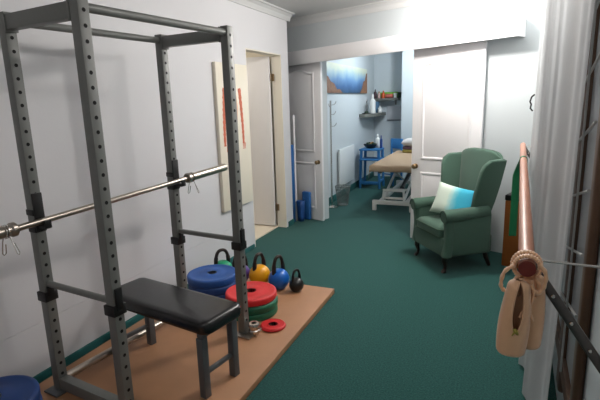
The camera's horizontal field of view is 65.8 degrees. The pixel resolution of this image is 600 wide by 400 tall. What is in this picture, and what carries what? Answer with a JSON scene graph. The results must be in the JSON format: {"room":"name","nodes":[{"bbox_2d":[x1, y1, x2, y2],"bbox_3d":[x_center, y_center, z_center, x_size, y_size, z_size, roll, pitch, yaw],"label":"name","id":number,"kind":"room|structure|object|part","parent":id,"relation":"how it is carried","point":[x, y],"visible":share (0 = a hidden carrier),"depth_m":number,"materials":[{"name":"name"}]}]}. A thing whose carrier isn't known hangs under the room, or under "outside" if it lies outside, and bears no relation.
{"room":"home gym","nodes":[
{"label":"home gym","id":0,"kind":"room"},
{"bbox_2d":[0,0,292,376],"bbox_3d":[-1.447,-0.265,2.659,0.120,2.500,6.570,3,13,23],"label":"wall","id":1,"kind":"structure","parent":0,"point":[126,70],"depth_m":3.04,"materials":[{"name":"paint"}]},
{"bbox_2d":[33,219,293,382],"bbox_3d":[-1.349,0.931,2.885,0.016,0.060,6.570,3,13,23],"label":"baseboard","id":2,"kind":"structure","parent":1,"relation":"attached to","point":[47,372],"depth_m":2.94,"materials":[{"name":"teal carpet"}]},
{"bbox_2d":[212,62,253,212],"bbox_3d":[-0.619,-0.596,4.390,0.037,1.340,0.560,3,13,23],"label":"poster board","id":3,"kind":"object","parent":1,"relation":"attached to","point":[241,82],"visible":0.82,"depth_m":4.37,"materials":[{"name":"beige"}]},
{"bbox_2d":[228,0,294,21],"bbox_3d":[-1.380,-1.447,2.397,0.078,0.085,6.630,3,13,23],"label":"trim","id":4,"kind":"structure","parent":1,"relation":"attached to","point":[259,5],"depth_m":4.82,"materials":[{"name":"grey paint"}]},
{"bbox_2d":[246,56,278,225],"bbox_3d":[-0.649,-0.680,5.611,0.797,1.990,0.044,3,13,23],"label":"door","id":5,"kind":"structure","parent":1,"relation":"in","point":[258,68],"depth_m":5.50,"materials":[{"name":"white paint"}]},
{"bbox_2d":[245,48,286,246],"bbox_3d":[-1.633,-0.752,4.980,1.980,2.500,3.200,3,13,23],"label":"door frame","id":6,"kind":"structure","parent":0,"point":[248,54],"depth_m":5.54,"materials":[{"name":"beige paint"}]},
{"bbox_2d":[39,176,556,399],"bbox_3d":[0.159,0.570,4.729,5.480,0.114,11.400,3,13,23],"label":"floor","id":7,"kind":"structure","parent":0,"point":[393,326],"depth_m":3.27,"materials":[{"name":"teal carpet"}]},
{"bbox_2d":[39,278,333,399],"bbox_3d":[-1.075,1.134,1.940,1.100,0.040,4.350,3,13,23],"label":"platform","id":8,"kind":"object","parent":7,"relation":"on","point":[166,369],"visible":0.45,"depth_m":2.72,"materials":[{"name":"brown wood"}]},
{"bbox_2d":[0,0,261,399],"bbox_3d":[-0.826,0.010,2.549,0.655,1.890,1.084,5,14,29],"label":"power rack","id":9,"kind":"object","parent":8,"relation":"on","point":[46,17],"visible":0.98,"depth_m":2.24,"materials":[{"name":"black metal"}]},
{"bbox_3d":[-1.270,1.001,2.473,0.110,0.010,0.130,5,14,29],"label":"foot plate","id":10,"kind":"part","parent":9,"relation":"part of","materials":[{"name":"grey metal"}]},
{"bbox_2d":[0,164,227,239],"bbox_3d":[-1.032,-0.005,2.611,0.071,0.151,1.950,5,14,29],"label":"barbell","id":11,"kind":"object","parent":9,"relation":"on","point":[15,229],"visible":0.92,"depth_m":2.58,"materials":[{"name":"metal"}]},
{"bbox_2d":[0,225,19,255],"bbox_3d":[-1.326,0.183,2.116,0.066,0.150,0.049,4,13,27],"label":"clip","id":12,"kind":"object","parent":11,"relation":"hanging from","point":[1,225],"visible":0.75,"depth_m":2.11,"materials":[{"name":"silver metal"}]},
{"bbox_2d":[188,172,198,193],"bbox_3d":[-0.725,-0.116,3.141,0.066,0.150,0.049,4,13,27],"label":"clip","id":13,"kind":"object","parent":11,"relation":"hanging from","point":[190,172],"visible":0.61,"depth_m":3.13,"materials":[{"name":"silver metal"}]},
{"bbox_3d":[-1.042,0.862,2.857,0.042,0.042,0.878,5,14,29],"label":"rail","id":14,"kind":"part","parent":9,"relation":"part of","materials":[{"name":"metal"}]},
{"bbox_3d":[-0.338,0.859,3.011,0.125,0.010,0.150,5,14,29],"label":"foot plate","id":15,"kind":"part","parent":9,"relation":"part of","materials":[{"name":"metal"}]},
{"bbox_2d":[121,278,240,398],"bbox_3d":[-0.712,0.743,2.599,0.820,0.430,0.295,6,14,32],"label":"weight bench","id":16,"kind":"object","parent":8,"relation":"on","point":[202,314],"visible":0.78,"depth_m":2.46,"materials":[{"name":"black leather"}]},
{"bbox_3d":[-0.936,0.741,2.882,0.042,0.330,0.042,6,14,32],"label":"leg","id":17,"kind":"part","parent":16,"relation":"part of","materials":[{"name":"grey metal"}]},
{"bbox_3d":[-0.716,0.616,2.572,0.720,0.028,0.250,6,14,32],"label":"frame","id":18,"kind":"part","parent":16,"relation":"part of","materials":[{"name":"grey metal"}]},
{"bbox_3d":[-0.485,0.843,2.336,0.042,0.330,0.042,6,14,32],"label":"leg","id":19,"kind":"part","parent":16,"relation":"part of","materials":[{"name":"grey metal"}]},
{"bbox_3d":[-0.364,0.800,2.520,0.042,0.330,0.042,6,14,32],"label":"leg","id":20,"kind":"part","parent":16,"relation":"part of","materials":[{"name":"grey metal"}]},
{"bbox_2d":[214,248,231,265],"bbox_3d":[-0.659,0.540,3.934,0.172,0.270,0.172,-10,14,-33],"label":"kettlebell","id":21,"kind":"object","parent":8,"relation":"on","point":[227,261],"visible":0.52,"depth_m":3.90,"materials":[{"name":"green metal"}]},
{"bbox_2d":[232,255,249,279],"bbox_3d":[-0.497,0.555,3.857,0.160,0.262,0.160,-10,14,-33],"label":"kettlebell","id":22,"kind":"object","parent":8,"relation":"on","point":[246,260],"visible":0.23,"depth_m":3.83,"materials":[{"name":"purple metal"}]},
{"bbox_3d":[-0.499,0.498,3.845,0.142,0.144,0.031,-10,14,-33],"label":"handle","id":23,"kind":"part","parent":22,"relation":"part of","materials":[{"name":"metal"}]},
{"bbox_2d":[248,321,261,334],"bbox_3d":[-0.286,0.823,2.979,0.092,0.070,0.072,3,13,23],"label":"barbell collar","id":24,"kind":"object","parent":8,"relation":"on","point":[254,329],"visible":1,"depth_m":2.96,"materials":[{"name":"silver metal"}]},
{"bbox_2d":[236,304,277,321],"bbox_3d":[-0.342,0.771,3.317,0.364,0.055,0.364,3,13,23],"label":"weight plate","id":25,"kind":"object","parent":8,"relation":"on","point":[258,317],"visible":0.09,"depth_m":3.17,"materials":[{"name":"green rubber"}]},
{"bbox_2d":[248,296,277,314],"bbox_3d":[-0.340,0.717,3.304,0.364,0.055,0.364,-10,14,-33],"label":"weight plate","id":26,"kind":"object","parent":25,"relation":"on","point":[267,307],"visible":0.16,"depth_m":3.15,"materials":[{"name":"green rubber"}]},
{"bbox_2d":[225,281,276,306],"bbox_3d":[-0.348,0.665,3.295,0.364,0.050,0.364,-2,12,-1],"label":"weight plate","id":27,"kind":"object","parent":26,"relation":"on","point":[259,293],"visible":0.79,"depth_m":3.24,"materials":[{"name":"red rubber"}]},
{"bbox_2d":[249,252,269,281],"bbox_3d":[-0.332,0.559,3.787,0.176,0.275,0.176,9,16,40],"label":"kettlebell","id":28,"kind":"object","parent":8,"relation":"on","point":[258,272],"visible":0.88,"depth_m":3.73,"materials":[{"name":"yellow metal"}]},
{"bbox_3d":[-0.334,0.495,3.773,0.034,0.145,0.139,9,16,40],"label":"handle","id":29,"kind":"part","parent":28,"relation":"part of","materials":[{"name":"metal"}]},
{"bbox_2d":[260,319,285,331],"bbox_3d":[-0.179,0.833,3.083,0.172,0.022,0.172,3,13,23],"label":"weight plate","id":30,"kind":"object","parent":8,"relation":"on","point":[270,325],"visible":0.98,"depth_m":3.06,"materials":[{"name":"red rubber"}]},
{"bbox_2d":[268,255,288,289],"bbox_3d":[-0.171,0.570,3.698,0.170,0.280,0.170,9,16,40],"label":"kettlebell","id":31,"kind":"object","parent":8,"relation":"on","point":[278,277],"visible":0.98,"depth_m":3.65,"materials":[{"name":"blue metal"}]},
{"bbox_3d":[-0.173,0.509,3.685,0.033,0.154,0.138,9,16,40],"label":"handle","id":32,"kind":"part","parent":31,"relation":"part of","materials":[{"name":"metal"}]},
{"bbox_2d":[289,269,303,291],"bbox_3d":[-0.029,0.627,3.639,0.116,0.185,0.116,10,17,43],"label":"kettlebell","id":33,"kind":"object","parent":8,"relation":"on","point":[296,284],"visible":1,"depth_m":3.60,"materials":[{"name":"black metal"}]},
{"bbox_3d":[-0.031,0.585,3.630,0.023,0.099,0.099,10,17,43],"label":"handle","id":34,"kind":"part","parent":33,"relation":"part of","materials":[{"name":"black metal"}]},
{"bbox_3d":[-0.678,0.710,3.640,0.386,0.060,0.386,3,13,23],"label":"weight plate","id":35,"kind":"object","parent":8,"relation":"on","visible":0},
{"bbox_2d":[188,281,235,295],"bbox_3d":[-0.676,0.651,3.626,0.386,0.060,0.386,-10,14,-33],"label":"weight plate","id":36,"kind":"object","parent":35,"relation":"on","point":[221,290],"visible":0.17,"depth_m":3.45,"materials":[{"name":"blue rubber"}]},
{"bbox_2d":[187,264,234,288],"bbox_3d":[-0.683,0.592,3.615,0.386,0.060,0.386,-2,12,-1],"label":"weight plate","id":37,"kind":"object","parent":36,"relation":"on","point":[215,275],"visible":0.96,"depth_m":3.53,"materials":[{"name":"blue rubber"}]},
{"bbox_3d":[-1.397,1.049,2.144,0.380,0.060,0.380,3,13,23],"label":"weight plate","id":38,"kind":"object","parent":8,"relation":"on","visible":0},
{"bbox_3d":[-1.396,0.990,2.130,0.380,0.060,0.380,-10,14,-33],"label":"weight plate","id":39,"kind":"object","parent":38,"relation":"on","visible":0},
{"bbox_2d":[0,375,40,399],"bbox_3d":[-1.404,0.931,2.120,0.380,0.060,0.380,-2,12,-1],"label":"weight plate","id":40,"kind":"object","parent":39,"relation":"on","point":[12,387],"visible":1,"depth_m":2.18,"materials":[{"name":"blue rubber"}]},
{"bbox_2d":[291,145,295,221],"bbox_3d":[-0.102,-0.205,5.849,0.076,0.980,0.072,3,13,23],"label":"pole","id":41,"kind":"object","parent":7,"relation":"on","point":[292,146],"visible":0.43,"depth_m":5.82,"materials":[{"name":"blue plastic"}]},
{"bbox_2d":[292,115,297,220],"bbox_3d":[-0.063,-0.393,5.859,0.028,1.340,0.028,3,13,23],"label":"wooden pole","id":42,"kind":"object","parent":7,"relation":"on","point":[293,116],"visible":0.92,"depth_m":5.83,"materials":[{"name":"white paint"}]},
{"bbox_2d":[296,200,304,221],"bbox_3d":[0.012,0.139,5.934,0.106,0.266,0.098,9,16,41],"label":"foam roller","id":43,"kind":"object","parent":7,"relation":"on","point":[300,203],"visible":1,"depth_m":5.90,"materials":[{"name":"blue plastic"}]},
{"bbox_2d":[302,191,310,219],"bbox_3d":[0.087,0.069,5.976,0.120,0.360,0.050,9,16,41],"label":"foam roller","id":44,"kind":"object","parent":7,"relation":"on","point":[306,196],"visible":0.86,"depth_m":5.94,"materials":[{"name":"blue plastic"}]},
{"bbox_2d":[328,101,337,208],"bbox_3d":[0.439,-0.629,6.518,0.170,1.500,0.170,3,13,23],"label":"coat stand","id":45,"kind":"object","parent":7,"relation":"on","point":[331,206],"visible":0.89,"depth_m":6.51,"materials":[{"name":"silver metal"}]},
{"bbox_2d":[335,184,349,205],"bbox_3d":[0.626,-0.070,6.785,0.230,0.285,0.230,3,13,23],"label":"basket","id":46,"kind":"object","parent":7,"relation":"on","point":[337,187],"visible":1,"depth_m":6.74,"materials":[{"name":"grey metal"}]},
{"bbox_2d":[359,147,384,188],"bbox_3d":[1.242,-0.556,8.038,0.384,0.681,0.387,3,13,23],"label":"side table","id":47,"kind":"object","parent":7,"relation":"on","point":[365,158],"visible":0.94,"depth_m":7.96,"materials":[{"name":"blue paint"}]},
{"bbox_3d":[1.046,-0.524,7.984,0.059,0.651,0.037,-6,13,-21],"label":"leg","id":48,"kind":"part","parent":47,"relation":"part of","materials":[{"name":"blue paint"}]},
{"bbox_3d":[1.160,-0.583,8.249,0.037,0.651,0.059,-6,13,-21],"label":"leg","id":49,"kind":"part","parent":47,"relation":"part of","materials":[{"name":"blue paint"}]},
{"bbox_3d":[1.195,-0.294,7.963,0.310,0.050,0.020,3,13,23],"label":"rail","id":50,"kind":"part","parent":47,"relation":"part of","materials":[{"name":"blue paint"}]},
{"bbox_2d":[364,142,376,148],"bbox_3d":[1.210,-0.945,7.971,0.240,0.108,0.240,3,13,23],"label":"bowl","id":51,"kind":"object","parent":47,"relation":"on","point":[369,145],"visible":1,"depth_m":7.90,"materials":[{"name":"black ceramic"}]},
{"bbox_2d":[359,157,382,160],"bbox_3d":[1.232,-0.710,7.992,0.340,0.025,0.360,3,13,23],"label":"shelf","id":52,"kind":"object","parent":47,"relation":"attached to","point":[364,158],"depth_m":7.88,"materials":[{"name":"blue paint"}]},
{"bbox_2d":[376,134,379,147],"bbox_3d":[1.347,-1.024,8.028,0.070,0.230,0.070,3,13,23],"label":"bottle","id":53,"kind":"object","parent":47,"relation":"on","point":[377,138],"visible":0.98,"depth_m":8.01,"materials":[{"name":"white plastic"}]},
{"bbox_3d":[1.337,-0.507,7.862,0.037,0.651,0.059,-6,13,-21],"label":"leg","id":54,"kind":"part","parent":47,"relation":"part of","materials":[{"name":"blue paint"}]},
{"bbox_2d":[380,135,382,147],"bbox_3d":[1.388,-0.998,7.927,0.048,0.220,0.048,3,13,23],"label":"bottle","id":55,"kind":"object","parent":47,"relation":"on","point":[381,140],"visible":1,"depth_m":7.92,"materials":[{"name":"blue plastic"}]},
{"bbox_3d":[1.451,-0.566,8.127,0.059,0.651,0.037,-6,13,-21],"label":"leg","id":56,"kind":"part","parent":47,"relation":"part of","materials":[{"name":"blue paint"}]},
{"bbox_2d":[372,172,410,212],"bbox_3d":[1.591,-0.326,7.046,0.600,0.619,1.840,3,13,23],"label":"massage table","id":57,"kind":"object","parent":7,"relation":"on","point":[387,192],"visible":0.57,"depth_m":6.39,"materials":[{"name":"white metal"}]},
{"bbox_3d":[1.369,-0.303,6.896,0.038,0.386,1.161,3,13,23],"label":"scissor arm","id":58,"kind":"part","parent":57,"relation":"part of","materials":[{"name":"white metal"}]},
{"bbox_2d":[369,151,411,172],"bbox_3d":[1.584,-0.556,6.997,0.644,0.181,1.892,3,13,23],"label":"mattress","id":59,"kind":"object","parent":57,"relation":"on","point":[398,161],"visible":0.55,"depth_m":6.32,"materials":[{"name":"beige fabric"}]},
{"bbox_2d":[402,149,411,152],"bbox_3d":[1.914,-0.812,7.598,0.440,0.050,0.300,3,13,23],"label":"folded towel","id":60,"kind":"object","parent":59,"relation":"on","point":[403,150],"visible":0.36,"depth_m":7.52,"materials":[{"name":"yellow fabric"}]},
{"bbox_2d":[403,145,411,149],"bbox_3d":[1.915,-0.863,7.592,0.430,0.050,0.290,3,13,23],"label":"folded towel","id":61,"kind":"object","parent":60,"relation":"on","point":[405,147],"visible":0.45,"depth_m":7.51,"materials":[{"name":"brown fabric"}]},
{"bbox_2d":[401,138,411,145],"bbox_3d":[1.910,-0.949,7.569,0.460,0.125,0.320,3,13,23],"label":"pillow","id":62,"kind":"object","parent":61,"relation":"on","point":[408,142],"visible":0.35,"depth_m":7.49,"materials":[{"name":"grey fabric"}]},
{"bbox_3d":[1.419,-0.139,7.129,0.050,0.045,1.600,3,13,23],"label":"rail","id":63,"kind":"part","parent":57,"relation":"part of","materials":[{"name":"white metal"}]},
{"bbox_3d":[1.637,-0.287,6.785,0.038,0.386,1.161,3,13,23],"label":"scissor arm","id":64,"kind":"part","parent":57,"relation":"part of","materials":[{"name":"white metal"}]},
{"bbox_2d":[384,138,402,185],"bbox_3d":[1.637,-0.675,8.226,0.280,0.810,0.260,-12,16,-40],"label":"wooden chair","id":65,"kind":"object","parent":7,"relation":"on","point":[395,143],"visible":0.43,"depth_m":8.23,"materials":[{"name":"blue paint"}]},
{"bbox_3d":[1.658,-0.705,8.389,0.030,0.800,0.030,-12,16,-40],"label":"leg","id":66,"kind":"part","parent":65,"relation":"part of","materials":[{"name":"blue paint"}]},
{"bbox_3d":[1.721,-1.002,8.241,0.022,0.180,0.260,-12,16,-40],"label":"backrest","id":67,"kind":"part","parent":65,"relation":"part of","materials":[{"name":"blue paint"}]},
{"bbox_2d":[410,148,506,272],"bbox_3d":[1.417,0.065,4.240,0.576,1.046,0.678,-5,12,-14],"label":"armchair","id":68,"kind":"object","parent":7,"relation":"on","point":[451,233],"visible":0.91,"depth_m":4.02,"materials":[{"name":"green fabric"}]},
{"bbox_3d":[1.147,0.447,4.505,0.079,0.206,0.059,2,12,16],"label":"leg","id":69,"kind":"part","parent":68,"relation":"part of","materials":[{"name":"black wood"}]},
{"bbox_3d":[1.307,0.166,4.517,0.465,0.424,0.114,-5,12,-14],"label":"arm","id":70,"kind":"part","parent":68,"relation":"part of","materials":[{"name":"green fabric"}]},
{"bbox_2d":[417,215,443,236],"bbox_3d":[1.389,0.222,4.265,0.493,0.121,0.432,-5,12,-14],"label":"seat cushion","id":71,"kind":"object","parent":68,"relation":"on","point":[429,225],"depth_m":4.20,"materials":[{"name":"green fabric"}]},
{"bbox_3d":[1.267,0.541,4.041,0.078,0.206,0.059,-13,17,-43],"label":"leg","id":72,"kind":"part","parent":68,"relation":"part of","materials":[{"name":"black wood"}]},
{"bbox_2d":[429,181,473,212],"bbox_3d":[1.401,0.018,4.174,0.179,0.323,0.469,-12,15,-39],"label":"throw pillow","id":73,"kind":"object","parent":68,"relation":"on","point":[448,197],"visible":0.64,"depth_m":4.15,"materials":[{"name":"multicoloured fabric"}]},
{"bbox_3d":[1.402,0.348,4.294,0.484,0.164,0.554,-5,12,-14],"label":"seat","id":74,"kind":"part","parent":68,"relation":"part of","materials":[{"name":"green fabric"}]},
{"bbox_3d":[1.440,0.271,4.003,0.465,0.424,0.114,-5,12,-14],"label":"arm","id":75,"kind":"part","parent":68,"relation":"part of","materials":[{"name":"green fabric"}]},
{"bbox_3d":[1.616,-0.102,4.257,0.156,0.737,0.581,-5,12,-14],"label":"backrest","id":76,"kind":"part","parent":68,"relation":"part of","materials":[{"name":"green fabric"}]},
{"bbox_3d":[1.673,0.505,4.175,0.091,0.183,0.042,-1,12,2],"label":"leg","id":77,"kind":"part","parent":68,"relation":"part of","materials":[{"name":"black wood"}]},
{"bbox_2d":[501,192,518,267],"bbox_3d":[1.979,0.265,4.133,0.250,0.651,0.250,9,16,41],"label":"wooden chest","id":78,"kind":"object","parent":7,"relation":"on","point":[510,243],"visible":0.3,"depth_m":4.10,"materials":[{"name":"orange wood"}]},
{"bbox_3d":[1.970,-0.029,4.070,0.250,0.050,0.250,9,16,41],"label":"lid","id":79,"kind":"part","parent":78,"relation":"part of","materials":[{"name":"black plastic"}]},
{"bbox_2d":[263,0,383,17],"bbox_3d":[0.489,-1.942,4.021,4.600,0.100,11.400,3,13,23],"label":"ceiling","id":80,"kind":"structure","parent":0,"point":[300,8],"depth_m":4.93,"materials":[{"name":"grey paint"}]},
{"bbox_2d":[327,55,373,196],"bbox_3d":[0.790,-1.398,7.683,0.120,2.500,3.300,3,13,23],"label":"wall","id":81,"kind":"structure","parent":0,"point":[350,129],"depth_m":7.69,"materials":[{"name":"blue paint"}]},
{"bbox_2d":[338,145,353,186],"bbox_3d":[0.745,-0.560,7.468,0.048,0.588,0.780,3,13,23],"label":"heater","id":82,"kind":"object","parent":81,"relation":"attached to","point":[345,155],"visible":0.84,"depth_m":7.38,"materials":[{"name":"white metal"}]},
{"bbox_2d":[327,62,366,92],"bbox_3d":[0.767,-1.911,7.355,0.032,0.420,2.200,3,13,23],"label":"painting","id":83,"kind":"object","parent":81,"relation":"attached to","point":[341,78],"visible":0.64,"depth_m":7.18,"materials":[{"name":"paint"}]},
{"bbox_2d":[329,172,373,204],"bbox_3d":[0.888,-0.221,7.905,0.016,0.100,3.000,3,13,23],"label":"baseboard","id":84,"kind":"structure","parent":81,"relation":"attached to","point":[354,185],"depth_m":7.91,"materials":[{"name":"teal carpet"}]},
{"bbox_2d":[359,112,385,116],"bbox_3d":[1.338,-1.562,8.488,0.250,0.055,1.020,3,13,23],"label":"wall shelf","id":85,"kind":"object","parent":81,"relation":"attached to","point":[382,113],"visible":0.96,"depth_m":8.23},
{"bbox_2d":[370,94,375,112],"bbox_3d":[1.316,-1.746,8.401,0.104,0.340,0.104,3,13,23],"label":"bottle","id":86,"kind":"object","parent":85,"relation":"on","point":[372,101],"visible":0.9,"depth_m":8.37,"materials":[{"name":"white plastic"}]},
{"bbox_2d":[376,102,379,112],"bbox_3d":[1.470,-1.768,8.819,0.060,0.200,0.140,3,13,23],"label":"carton","id":87,"kind":"object","parent":85,"relation":"on","point":[377,103],"visible":0.6,"depth_m":8.76,"materials":[{"name":"blue cardboard"}]},
{"bbox_2d":[374,50,413,179],"bbox_3d":[2.305,-1.601,8.425,2.400,2.500,0.750,3,13,23],"label":"wall","id":88,"kind":"structure","parent":0,"point":[393,72],"depth_m":8.79,"materials":[{"name":"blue paint"}]},
{"bbox_2d":[374,98,399,104],"bbox_3d":[1.632,-1.872,8.814,0.500,0.128,0.220,3,13,23],"label":"wall shelf","id":89,"kind":"object","parent":88,"relation":"attached to","point":[376,99],"visible":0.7,"depth_m":8.72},
{"bbox_2d":[377,92,397,97],"bbox_3d":[1.675,-1.997,8.822,0.380,0.110,0.110,3,13,23],"label":"roll","id":90,"kind":"object","parent":89,"relation":"on","point":[378,92],"visible":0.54,"depth_m":8.77,"materials":[{"name":"green"}]},
{"bbox_2d":[385,94,392,97],"bbox_3d":[1.681,-1.956,8.713,0.136,0.076,0.076,3,13,23],"label":"roll","id":91,"kind":"object","parent":89,"relation":"on","point":[386,95],"visible":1,"depth_m":8.69,"materials":[{"name":"red"}]},
{"bbox_2d":[387,106,400,120],"bbox_3d":[1.809,-1.665,8.890,0.280,0.279,0.028,3,13,23],"label":"notice board","id":92,"kind":"object","parent":88,"relation":"attached to","point":[393,112],"visible":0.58,"depth_m":8.89,"materials":[{"name":"grey"}]},
{"bbox_2d":[287,0,542,252],"bbox_3d":[1.030,-0.863,5.125,4.200,2.500,0.100,9,16,41],"label":"wall","id":93,"kind":"structure","parent":0,"point":[511,62],"depth_m":4.35,"materials":[{"name":"paint"}]},
{"bbox_2d":[288,62,324,220],"bbox_3d":[-0.010,-0.740,5.924,0.720,1.980,0.092,9,16,41],"label":"door","id":94,"kind":"structure","parent":93,"relation":"in","point":[305,80],"depth_m":5.82,"materials":[{"name":"white paint"}]},
{"bbox_3d":[-0.016,-1.123,5.849,0.510,1.020,0.009,9,16,41],"label":"panel","id":95,"kind":"part","parent":94,"relation":"part of","materials":[{"name":"white paint"}]},
{"bbox_3d":[0.011,-0.206,6.044,0.510,0.595,0.009,9,16,41],"label":"panel","id":96,"kind":"part","parent":94,"relation":"part of","materials":[{"name":"white paint"}]},
{"bbox_2d":[287,0,442,27],"bbox_3d":[0.843,-2.043,4.893,3.750,0.085,0.078,9,16,41],"label":"trim","id":97,"kind":"structure","parent":93,"relation":"attached to","point":[384,5],"depth_m":5.10,"materials":[{"name":"grey paint"}]},
{"bbox_2d":[288,16,525,65],"bbox_3d":[0.669,-1.646,5.079,3.342,0.230,0.181,9,16,41],"label":"sliding door pelmet","id":98,"kind":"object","parent":93,"relation":"attached to","point":[511,26],"depth_m":4.53,"materials":[{"name":"white paint"}]},
{"bbox_2d":[410,41,486,237],"bbox_3d":[1.438,-0.510,4.636,0.725,1.980,0.092,9,16,41],"label":"door","id":99,"kind":"structure","parent":93,"relation":"in","point":[448,81],"depth_m":4.56,"materials":[{"name":"white paint"}]},
{"bbox_3d":[1.460,0.024,4.755,0.515,0.595,0.009,9,16,41],"label":"panel","id":100,"kind":"part","parent":99,"relation":"part of","materials":[{"name":"white paint"}]},
{"bbox_3d":[1.433,-0.893,4.560,0.515,1.020,0.009,9,16,41],"label":"panel","id":101,"kind":"part","parent":99,"relation":"part of","materials":[{"name":"white paint"}]},
{"bbox_2d":[552,241,599,399],"bbox_3d":[1.018,-0.079,1.434,0.120,2.500,6.400,4,13,25],"label":"wall","id":102,"kind":"structure","parent":0,"point":[591,390],"depth_m":1.49,"materials":[{"name":"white paint"}]},
{"bbox_2d":[518,142,599,372],"bbox_3d":[1.254,0.031,2.395,0.238,0.401,2.828,4,13,25],"label":"ballet barre","id":103,"kind":"object","parent":102,"relation":"attached to","point":[527,267],"visible":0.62,"depth_m":1.24,"materials":[{"name":"brown wood"}]},
{"bbox_2d":[509,156,527,235],"bbox_3d":[1.391,-0.020,2.958,0.080,0.523,0.046,4,13,25],"label":"band","id":104,"kind":"object","parent":103,"relation":"hanging from","point":[516,175],"visible":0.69,"depth_m":2.97,"materials":[{"name":"green"}]},
{"bbox_2d":[496,253,541,357],"bbox_3d":[0.555,0.267,1.186,0.097,0.266,0.081,-9,14,-30],"label":"shoe","id":105,"kind":"object","parent":103,"relation":"hanging from","point":[513,326],"visible":1,"depth_m":1.17,"materials":[{"name":"beige fabric"}]},
{"bbox_2d":[510,249,548,349],"bbox_3d":[0.601,0.259,1.205,0.090,0.269,0.097,-6,13,-20],"label":"shoe","id":106,"kind":"object","parent":103,"relation":"hanging from","point":[538,285],"visible":0.64,"depth_m":1.19,"materials":[{"name":"beige fabric"}]},
{"bbox_3d":[0.716,0.167,1.205,0.194,0.011,0.007,3,13,23],"label":"tie rod","id":107,"kind":"part","parent":103,"relation":"part of","materials":[{"name":"silver metal"}]},
{"bbox_2d":[555,0,599,399],"bbox_3d":[1.211,-0.222,2.042,0.050,2.075,1.375,4,13,25],"label":"window","id":108,"kind":"structure","parent":102,"relation":"in","point":[583,238],"depth_m":1.70,"materials":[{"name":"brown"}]},
{"bbox_3d":[1.254,0.652,2.243,0.030,0.070,1.250,4,13,25],"label":"sill","id":109,"kind":"part","parent":108,"relation":"part of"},
{"bbox_3d":[1.375,-1.491,2.352,0.043,0.028,2.900,3,13,23],"label":"rail","id":110,"kind":"object","parent":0,"visible":0},
{"bbox_2d":[518,0,594,399],"bbox_3d":[1.338,-0.295,2.575,0.091,2.400,2.132,3,13,23],"label":"sheer curtain","id":111,"kind":"object","parent":110,"relation":"hanging from","point":[566,25],"visible":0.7,"depth_m":1.98,"materials":[{"name":"white fabric"}]}
]}

